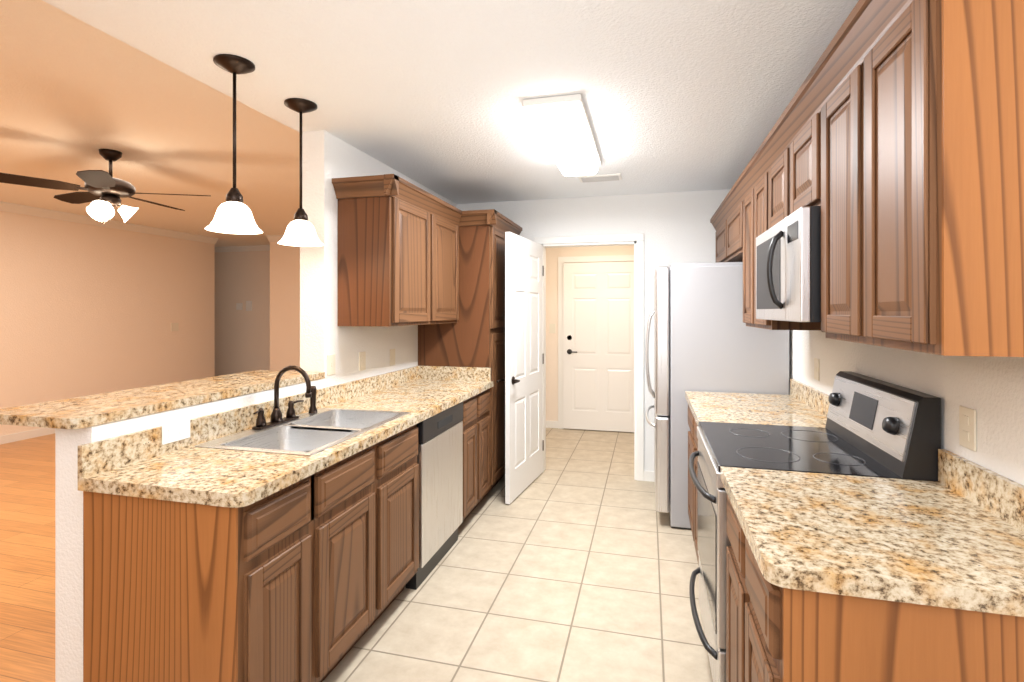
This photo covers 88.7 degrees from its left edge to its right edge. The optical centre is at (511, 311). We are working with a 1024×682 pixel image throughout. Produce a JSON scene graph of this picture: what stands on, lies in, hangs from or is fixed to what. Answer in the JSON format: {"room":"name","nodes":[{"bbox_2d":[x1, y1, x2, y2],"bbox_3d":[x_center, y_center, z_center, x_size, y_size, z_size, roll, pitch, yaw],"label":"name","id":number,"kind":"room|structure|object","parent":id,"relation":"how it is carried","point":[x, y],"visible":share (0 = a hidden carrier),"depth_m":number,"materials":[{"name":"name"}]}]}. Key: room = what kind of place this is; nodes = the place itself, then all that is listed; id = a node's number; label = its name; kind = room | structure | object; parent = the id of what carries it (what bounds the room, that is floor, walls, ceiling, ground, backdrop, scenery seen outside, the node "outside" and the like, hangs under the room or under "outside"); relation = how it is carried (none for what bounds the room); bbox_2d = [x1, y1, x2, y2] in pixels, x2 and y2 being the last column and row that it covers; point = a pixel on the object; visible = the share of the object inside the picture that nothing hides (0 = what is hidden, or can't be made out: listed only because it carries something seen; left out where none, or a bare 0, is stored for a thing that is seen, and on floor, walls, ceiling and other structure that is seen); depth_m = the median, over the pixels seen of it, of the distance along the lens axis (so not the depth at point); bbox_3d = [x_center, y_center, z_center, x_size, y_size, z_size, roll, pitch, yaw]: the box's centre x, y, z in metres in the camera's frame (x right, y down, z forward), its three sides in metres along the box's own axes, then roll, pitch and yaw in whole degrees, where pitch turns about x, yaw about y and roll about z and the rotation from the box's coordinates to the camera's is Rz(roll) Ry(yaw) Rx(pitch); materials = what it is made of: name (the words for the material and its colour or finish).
{"room":"kitchen","nodes":[
{"label":"kitchen","id":0,"kind":"room"},
{"bbox_2d":[0,433,54,681],"bbox_3d":[-4.097,1.465,4.266,6.305,0.050,12.600,0,0,15],"label":"floor","id":1,"kind":"structure","parent":0,"point":[27,560],"depth_m":3.03,"materials":[{"name":"orange wood"}]},
{"bbox_2d":[0,211,214,435],"bbox_3d":[-6.168,0.130,3.564,0.150,2.620,10.200,0,0,15],"label":"wall","id":2,"kind":"structure","parent":0,"point":[86,309],"depth_m":6.65,"materials":[{"name":"beige paint"}]},
{"bbox_2d":[0,428,54,444],"bbox_3d":[-6.089,1.395,3.543,0.012,0.090,10.200,0,0,15],"label":"baseboard","id":3,"kind":"structure","parent":2,"relation":"attached to","point":[34,433],"depth_m":5.90,"materials":[{"name":"white"}]},
{"bbox_2d":[0,201,217,243],"bbox_3d":[-6.061,-1.135,3.536,0.070,0.090,10.200,0,0,15],"label":"crown molding","id":4,"kind":"structure","parent":2,"relation":"attached to","point":[35,211],"depth_m":6.62,"materials":[{"name":"white"}]},
{"bbox_2d":[171,323,178,330],"bbox_3d":[-4.995,0.230,7.764,0.007,0.120,0.120,0,0,15],"label":"switch plate","id":5,"kind":"object","parent":2,"relation":"attached to","point":[174,326],"visible":1,"depth_m":7.76,"materials":[{"name":"beige plastic"}]},
{"bbox_2d":[0,0,298,246],"bbox_3d":[-4.097,-1.280,4.266,6.305,0.200,12.600,0,0,15],"label":"ceiling","id":6,"kind":"structure","parent":0,"point":[76,94],"depth_m":3.46,"materials":[{"name":"white paint"}]},
{"bbox_2d":[0,149,210,223],"bbox_3d":[-2.976,-0.910,3.907,1.292,0.539,1.282,0,0,15],"label":"ceiling fan","id":7,"kind":"object","parent":6,"relation":"hanging from","point":[106,192],"visible":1,"depth_m":3.79,"materials":[{"name":"brown wood"}]},
{"bbox_2d":[78,446,329,509],"bbox_3d":[-1.011,0.540,1.758,0.612,0.040,0.407,0,0,15],"label":"countertop","id":8,"kind":"structure","parent":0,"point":[191,476],"depth_m":1.65,"materials":[{"name":"beige stone"}]},
{"bbox_2d":[215,251,266,375],"bbox_3d":[-4.611,0.130,9.524,2.470,2.620,0.120,0,0,15],"label":"wall","id":9,"kind":"structure","parent":0,"point":[264,334],"depth_m":9.55,"materials":[{"name":"beige paint"}]},
{"bbox_2d":[236,303,242,309],"bbox_3d":[-4.966,-0.090,9.548,0.130,0.120,0.009,0,0,15],"label":"switch plate","id":10,"kind":"object","parent":9,"relation":"attached to","point":[239,306],"depth_m":9.54,"materials":[{"name":"white"}]},
{"bbox_2d":[215,245,269,251],"bbox_3d":[-4.634,-1.135,9.432,2.230,0.090,0.070,0,0,15],"label":"crown molding","id":11,"kind":"structure","parent":9,"relation":"attached to","point":[258,247],"depth_m":9.48,"materials":[{"name":"white"}]},
{"bbox_2d":[246,301,251,310],"bbox_3d":[-4.767,-0.100,9.497,0.120,0.180,0.009,0,0,15],"label":"switch plate","id":12,"kind":"object","parent":9,"relation":"attached to","point":[248,303],"depth_m":9.49,"materials":[{"name":"white"}]},
{"bbox_2d":[55,130,455,681],"bbox_3d":[-1.010,0.220,3.305,0.155,2.440,3.310,0,0,15],"label":"wall","id":13,"kind":"structure","parent":0,"point":[327,157],"depth_m":2.90,"materials":[{"name":"white paint"}]},
{"bbox_2d":[0,370,324,428],"bbox_3d":[-1.406,0.351,2.314,0.435,0.033,1.303,0,0,15],"label":"bar","id":14,"kind":"object","parent":13,"relation":"on","point":[86,411],"visible":0.96,"depth_m":1.99,"materials":[{"name":"beige granite"}]},
{"bbox_2d":[162,418,189,444],"bbox_3d":[-1.252,0.448,1.957,0.009,0.075,0.120,0,0,15],"label":"outlet","id":15,"kind":"object","parent":13,"relation":"attached to","point":[175,431],"visible":1,"depth_m":1.95,"materials":[{"name":"white plastic"}]},
{"bbox_2d":[78,366,417,477],"bbox_3d":[-1.035,0.470,2.848,0.019,0.100,2.504,0,0,15],"label":"backsplash","id":16,"kind":"structure","parent":13,"relation":"attached to","point":[93,457],"depth_m":2.18,"materials":[{"name":"beige stone"}]},
{"bbox_2d":[327,354,334,375],"bbox_3d":[-1.016,0.300,2.950,0.009,0.115,0.075,0,0,15],"label":"outlet","id":17,"kind":"object","parent":13,"relation":"attached to","point":[331,364],"visible":1,"depth_m":2.94,"materials":[{"name":"beige plastic"}]},
{"bbox_2d":[359,352,365,370],"bbox_3d":[-0.933,0.310,3.269,0.009,0.115,0.075,0,0,15],"label":"outlet","id":18,"kind":"object","parent":13,"relation":"attached to","point":[362,360],"visible":1,"depth_m":3.26,"materials":[{"name":"beige plastic"}]},
{"bbox_2d":[335,186,437,326],"bbox_3d":[-0.756,-0.297,3.268,0.347,0.765,0.617,0,0,15],"label":"upper cabinet","id":19,"kind":"object","parent":13,"relation":"attached to","point":[388,237],"depth_m":2.99,"materials":[{"name":"brown wood"}]},
{"bbox_2d":[390,349,394,365],"bbox_3d":[-0.833,0.320,3.656,0.009,0.115,0.075,0,0,15],"label":"outlet","id":20,"kind":"object","parent":13,"relation":"attached to","point":[392,357],"visible":1,"depth_m":3.65,"materials":[{"name":"beige plastic"}]},
{"bbox_2d":[438,210,461,325],"bbox_3d":[-0.638,-0.297,3.722,0.347,0.765,0.612,0,0,15],"label":"upper cabinet","id":21,"kind":"object","parent":13,"relation":"attached to","point":[449,227],"depth_m":3.78,"materials":[{"name":"brown wood"}]},
{"bbox_2d":[418,366,489,381],"bbox_3d":[-0.436,0.470,3.976,0.573,0.100,0.020,0,0,15],"label":"backsplash","id":22,"kind":"structure","parent":13,"relation":"attached to","point":[467,373],"depth_m":3.96,"materials":[{"name":"beige stone"}]},
{"bbox_2d":[267,242,299,370],"bbox_3d":[-1.917,0.130,7.791,3.855,2.620,0.120,0,0,15],"label":"wall","id":23,"kind":"structure","parent":0,"point":[283,261],"depth_m":8.15,"materials":[{"name":"beige paint"}]},
{"bbox_2d":[267,235,283,241],"bbox_3d":[-1.940,-1.135,7.699,3.855,0.090,0.070,0,0,15],"label":"crown molding","id":24,"kind":"structure","parent":23,"relation":"attached to","point":[272,238],"depth_m":8.14,"materials":[{"name":"white"}]},
{"bbox_2d":[43,0,858,203],"bbox_3d":[0.040,-1.190,1.798,2.945,0.380,9.900,0,0,15],"label":"ceiling","id":25,"kind":"structure","parent":0,"point":[678,95],"depth_m":2.18,"materials":[{"name":"white paint"}]},
{"bbox_2d":[205,54,262,233],"bbox_3d":[-1.116,-0.662,2.108,0.208,0.674,0.208,0,0,15],"label":"pendant light","id":26,"kind":"object","parent":25,"relation":"hanging from","point":[233,215],"visible":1,"depth_m":2.08,"materials":[{"name":"white glass"}]},
{"bbox_2d":[278,98,323,246],"bbox_3d":[-1.018,-0.662,2.527,0.208,0.674,0.208,0,0,15],"label":"pendant light","id":27,"kind":"object","parent":25,"relation":"hanging from","point":[300,230],"visible":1,"depth_m":2.50,"materials":[{"name":"white glass"}]},
{"bbox_2d":[522,94,601,175],"bbox_3d":[0.323,-0.947,2.974,0.280,0.104,1.120,0,0,15],"label":"fluorescent ceiling light","id":28,"kind":"object","parent":25,"relation":"attached to","point":[562,126],"visible":1,"depth_m":2.65,"materials":[{"name":"white plastic"}]},
{"bbox_2d":[578,173,621,181],"bbox_3d":[0.656,-0.992,3.900,0.310,0.015,0.160,0,0,15],"label":"ceiling vent","id":29,"kind":"object","parent":25,"relation":"in","point":[601,177],"visible":1,"depth_m":3.87,"materials":[{"name":"white metal"}]},
{"bbox_2d":[323,428,712,681],"bbox_3d":[0.040,1.465,1.798,2.945,0.050,9.900,0,0,15],"label":"floor","id":30,"kind":"structure","parent":0,"point":[576,560],"depth_m":2.67,"materials":[{"name":"beige tile"}]},
{"bbox_2d":[406,398,469,581],"bbox_3d":[-0.663,1.000,3.114,0.605,0.879,0.706,0,0,15],"label":"dishwasher","id":31,"kind":"object","parent":30,"relation":"on","point":[442,439],"depth_m":2.97,"materials":[{"name":"silver metal"}]},
{"bbox_2d":[418,218,519,485],"bbox_3d":[-0.336,0.380,4.390,0.597,2.120,0.832,0,0,15],"label":"tall cabinet","id":32,"kind":"object","parent":30,"relation":"on","point":[480,339],"depth_m":3.97,"materials":[{"name":"brown wood"}]},
{"bbox_2d":[470,390,481,512],"bbox_3d":[-0.554,1.000,3.533,0.605,0.879,0.308,0,0,15],"label":"base cabinet","id":33,"kind":"object","parent":30,"relation":"on","point":[475,399],"depth_m":3.57,"materials":[{"name":"brown wood"}]},
{"bbox_2d":[318,378,493,421],"bbox_3d":[-0.597,0.540,3.356,0.612,0.040,1.301,0,0,15],"label":"countertop","id":34,"kind":"structure","parent":33,"relation":"on","point":[420,398],"depth_m":3.20,"materials":[{"name":"beige stone"}]},
{"bbox_2d":[251,365,317,429],"bbox_3d":[-0.986,0.380,2.439,0.208,0.269,0.457,0,0,15],"label":"faucet","id":35,"kind":"object","parent":34,"relation":"on","point":[276,422],"depth_m":2.38,"materials":[{"name":"brown metal"}]},
{"bbox_2d":[194,407,410,499],"bbox_3d":[-0.869,0.610,2.344,0.510,0.191,0.820,0,0,15],"label":"sink","id":36,"kind":"object","parent":34,"relation":"in","point":[312,433],"depth_m":2.34,"materials":[{"name":"silver metal"}]},
{"bbox_2d":[482,386,493,499],"bbox_3d":[-0.476,1.000,3.835,0.605,0.879,0.315,0,0,15],"label":"base cabinet","id":37,"kind":"object","parent":30,"relation":"on","point":[488,394],"depth_m":3.84,"materials":[{"name":"brown wood"}]},
{"bbox_2d":[688,404,688,514],"bbox_3d":[1.382,1.000,3.108,0.620,0.879,0.489,0,0,15],"label":"base cabinet","id":38,"kind":"object","parent":30,"relation":"on","point":[688,404],"depth_m":3.35,"materials":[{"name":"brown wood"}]},
{"bbox_2d":[645,262,788,529],"bbox_3d":[1.433,0.560,3.848,0.879,1.760,0.930,0,0,15],"label":"refrigerator","id":39,"kind":"object","parent":30,"relation":"on","point":[706,339],"visible":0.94,"depth_m":3.44,"materials":[{"name":"grey metal"}]},
{"bbox_2d":[720,472,736,681],"bbox_3d":[0.968,1.000,1.511,0.620,0.879,0.344,0,0,15],"label":"base cabinet","id":40,"kind":"object","parent":30,"relation":"on","point":[731,551],"depth_m":1.63,"materials":[{"name":"brown wood"}]},
{"bbox_2d":[689,412,850,565],"bbox_3d":[1.259,1.000,2.635,0.620,0.879,0.489,0,0,15],"label":"base cabinet","id":41,"kind":"object","parent":30,"relation":"on","point":[693,440],"depth_m":2.97,"materials":[{"name":"brown wood"}]},
{"bbox_2d":[685,392,826,427],"bbox_3d":[1.320,0.540,2.872,0.642,0.040,0.977,0,0,15],"label":"countertop","id":42,"kind":"structure","parent":41,"relation":"on","point":[722,407],"depth_m":2.78,"materials":[{"name":"beige stone"}]},
{"bbox_2d":[688,371,940,681],"bbox_3d":[1.065,0.853,2.048,0.704,1.175,0.734,0,0,15],"label":"range","id":43,"kind":"object","parent":30,"relation":"on","point":[874,427],"visible":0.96,"depth_m":1.88,"materials":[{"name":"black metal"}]},
{"bbox_2d":[737,524,1023,681],"bbox_3d":[0.885,1.000,1.173,0.630,0.879,0.352,0,0,15],"label":"base cabinet","id":44,"kind":"object","parent":30,"relation":"on","point":[782,636],"depth_m":1.04,"materials":[{"name":"brown wood"}]},
{"bbox_2d":[721,466,1023,619],"bbox_3d":[0.920,0.540,1.333,0.642,0.040,0.712,0,0,15],"label":"countertop","id":45,"kind":"structure","parent":44,"relation":"on","point":[919,543],"depth_m":1.19,"materials":[{"name":"beige stone"}]},
{"bbox_2d":[546,245,633,431],"bbox_3d":[1.100,0.220,6.388,2.600,2.440,0.120,0,0,15],"label":"wall","id":46,"kind":"structure","parent":0,"point":[553,255],"depth_m":6.47,"materials":[{"name":"beige paint"}]},
{"bbox_2d":[546,255,633,428],"bbox_3d":[0.773,0.385,6.401,1.720,2.110,0.019,0,0,15],"label":"door frame","id":47,"kind":"structure","parent":46,"relation":"attached to","point":[558,424],"depth_m":6.43,"materials":[{"name":"white wood"}]},
{"bbox_2d":[563,261,633,431],"bbox_3d":[1.075,0.419,6.270,0.930,2.018,0.103,0,0,15],"label":"entry door","id":48,"kind":"structure","parent":46,"relation":"in","point":[598,345],"depth_m":6.29,"materials":[{"name":"white wood"}]},
{"bbox_2d":[456,189,730,470],"bbox_3d":[0.684,0.220,4.637,2.765,2.440,0.120,0,0,15],"label":"wall","id":49,"kind":"structure","parent":0,"point":[675,227],"depth_m":4.45,"materials":[{"name":"white paint"}]},
{"bbox_2d":[496,232,543,503],"bbox_3d":[0.081,0.419,4.265,0.192,2.018,0.869,0,0,15],"label":"door","id":50,"kind":"structure","parent":49,"relation":"in","point":[524,359],"depth_m":4.17,"materials":[{"name":"white wood"}]},
{"bbox_2d":[534,233,643,480],"bbox_3d":[0.675,0.389,4.630,0.953,2.102,0.138,0,0,15],"label":"door frame","id":51,"kind":"structure","parent":49,"relation":"attached to","point":[636,241],"depth_m":4.48,"materials":[{"name":"white wood"}]},
{"bbox_2d":[644,471,654,481],"bbox_3d":[1.564,1.398,4.340,0.913,0.085,0.011,0,0,15],"label":"baseboard","id":52,"kind":"structure","parent":49,"relation":"attached to","point":[648,475],"depth_m":4.44,"materials":[{"name":"white"}]},
{"bbox_2d":[789,330,1023,484],"bbox_3d":[1.115,0.220,0.496,0.150,2.440,7.920,0,0,15],"label":"wall","id":53,"kind":"structure","parent":0,"point":[989,390],"depth_m":1.56,"materials":[{"name":"white paint"}]},
{"bbox_2d":[713,220,720,261],"bbox_3d":[1.736,-0.520,3.888,0.347,0.320,0.702,0,0,15],"label":"upper cabinet","id":54,"kind":"object","parent":53,"relation":"attached to","point":[717,226],"depth_m":4.08,"materials":[{"name":"brown wood"}]},
{"bbox_2d":[721,196,736,261],"bbox_3d":[1.596,-0.520,3.348,0.347,0.320,0.703,0,0,15],"label":"upper cabinet","id":55,"kind":"object","parent":53,"relation":"attached to","point":[729,217],"depth_m":3.55,"materials":[{"name":"brown wood"}]},
{"bbox_2d":[737,188,744,322],"bbox_3d":[1.457,-0.297,2.812,0.347,0.765,0.405,0,0,15],"label":"upper cabinet","id":56,"kind":"object","parent":53,"relation":"attached to","point":[740,195],"depth_m":3.07,"materials":[{"name":"brown wood"}]},
{"bbox_2d":[761,144,776,233],"bbox_3d":[1.284,-0.512,2.148,0.347,0.335,0.447,0,0,15],"label":"upper cabinet","id":57,"kind":"object","parent":53,"relation":"attached to","point":[769,165],"depth_m":2.36,"materials":[{"name":"brown wood"}]},
{"bbox_2d":[745,168,812,329],"bbox_3d":[1.391,-0.297,2.560,0.347,0.765,0.405,0,0,15],"label":"upper cabinet","id":58,"kind":"object","parent":53,"relation":"attached to","point":[753,189],"depth_m":2.75,"materials":[{"name":"brown wood"}]},
{"bbox_2d":[777,100,812,222],"bbox_3d":[1.208,-0.512,1.855,0.347,0.335,0.448,0,0,15],"label":"upper cabinet","id":59,"kind":"object","parent":53,"relation":"attached to","point":[794,149],"depth_m":1.94,"materials":[{"name":"brown wood"}]},
{"bbox_2d":[756,206,820,321],"bbox_3d":[1.195,-0.152,2.014,0.451,0.375,0.736,0,0,15],"label":"microwave","id":60,"kind":"object","parent":59,"relation":"attached to","point":[788,268],"visible":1,"depth_m":1.81,"materials":[{"name":"silver plastic"}]},
{"bbox_2d":[814,358,819,380],"bbox_3d":[1.633,0.310,2.810,0.009,0.115,0.075,0,0,15],"label":"electrical outlet","id":61,"kind":"object","parent":53,"relation":"attached to","point":[816,369],"visible":1,"depth_m":2.80,"materials":[{"name":"beige plastic"}]},
{"bbox_2d":[813,60,840,339],"bbox_3d":[1.100,-0.297,1.437,0.347,0.765,0.415,0,0,15],"label":"upper cabinet","id":62,"kind":"object","parent":53,"relation":"attached to","point":[827,98],"depth_m":1.60,"materials":[{"name":"brown wood"}]},
{"bbox_2d":[789,380,1023,531],"bbox_3d":[1.438,0.470,2.088,0.019,0.100,2.435,0,0,15],"label":"backsplash","id":63,"kind":"structure","parent":53,"relation":"attached to","point":[1003,496],"depth_m":1.42,"materials":[{"name":"beige stone"}]},
{"bbox_2d":[841,0,1023,356],"bbox_3d":[1.031,-0.297,1.172,0.347,0.765,0.423,0,0,15],"label":"upper cabinet","id":64,"kind":"object","parent":53,"relation":"attached to","point":[892,145],"depth_m":1.03,"materials":[{"name":"brown wood"}]},
{"bbox_2d":[959,405,976,451],"bbox_3d":[1.289,0.330,1.484,0.009,0.115,0.075,0,0,15],"label":"electrical outlet","id":65,"kind":"object","parent":53,"relation":"attached to","point":[967,427],"visible":1,"depth_m":1.48,"materials":[{"name":"beige plastic"}]}
]}

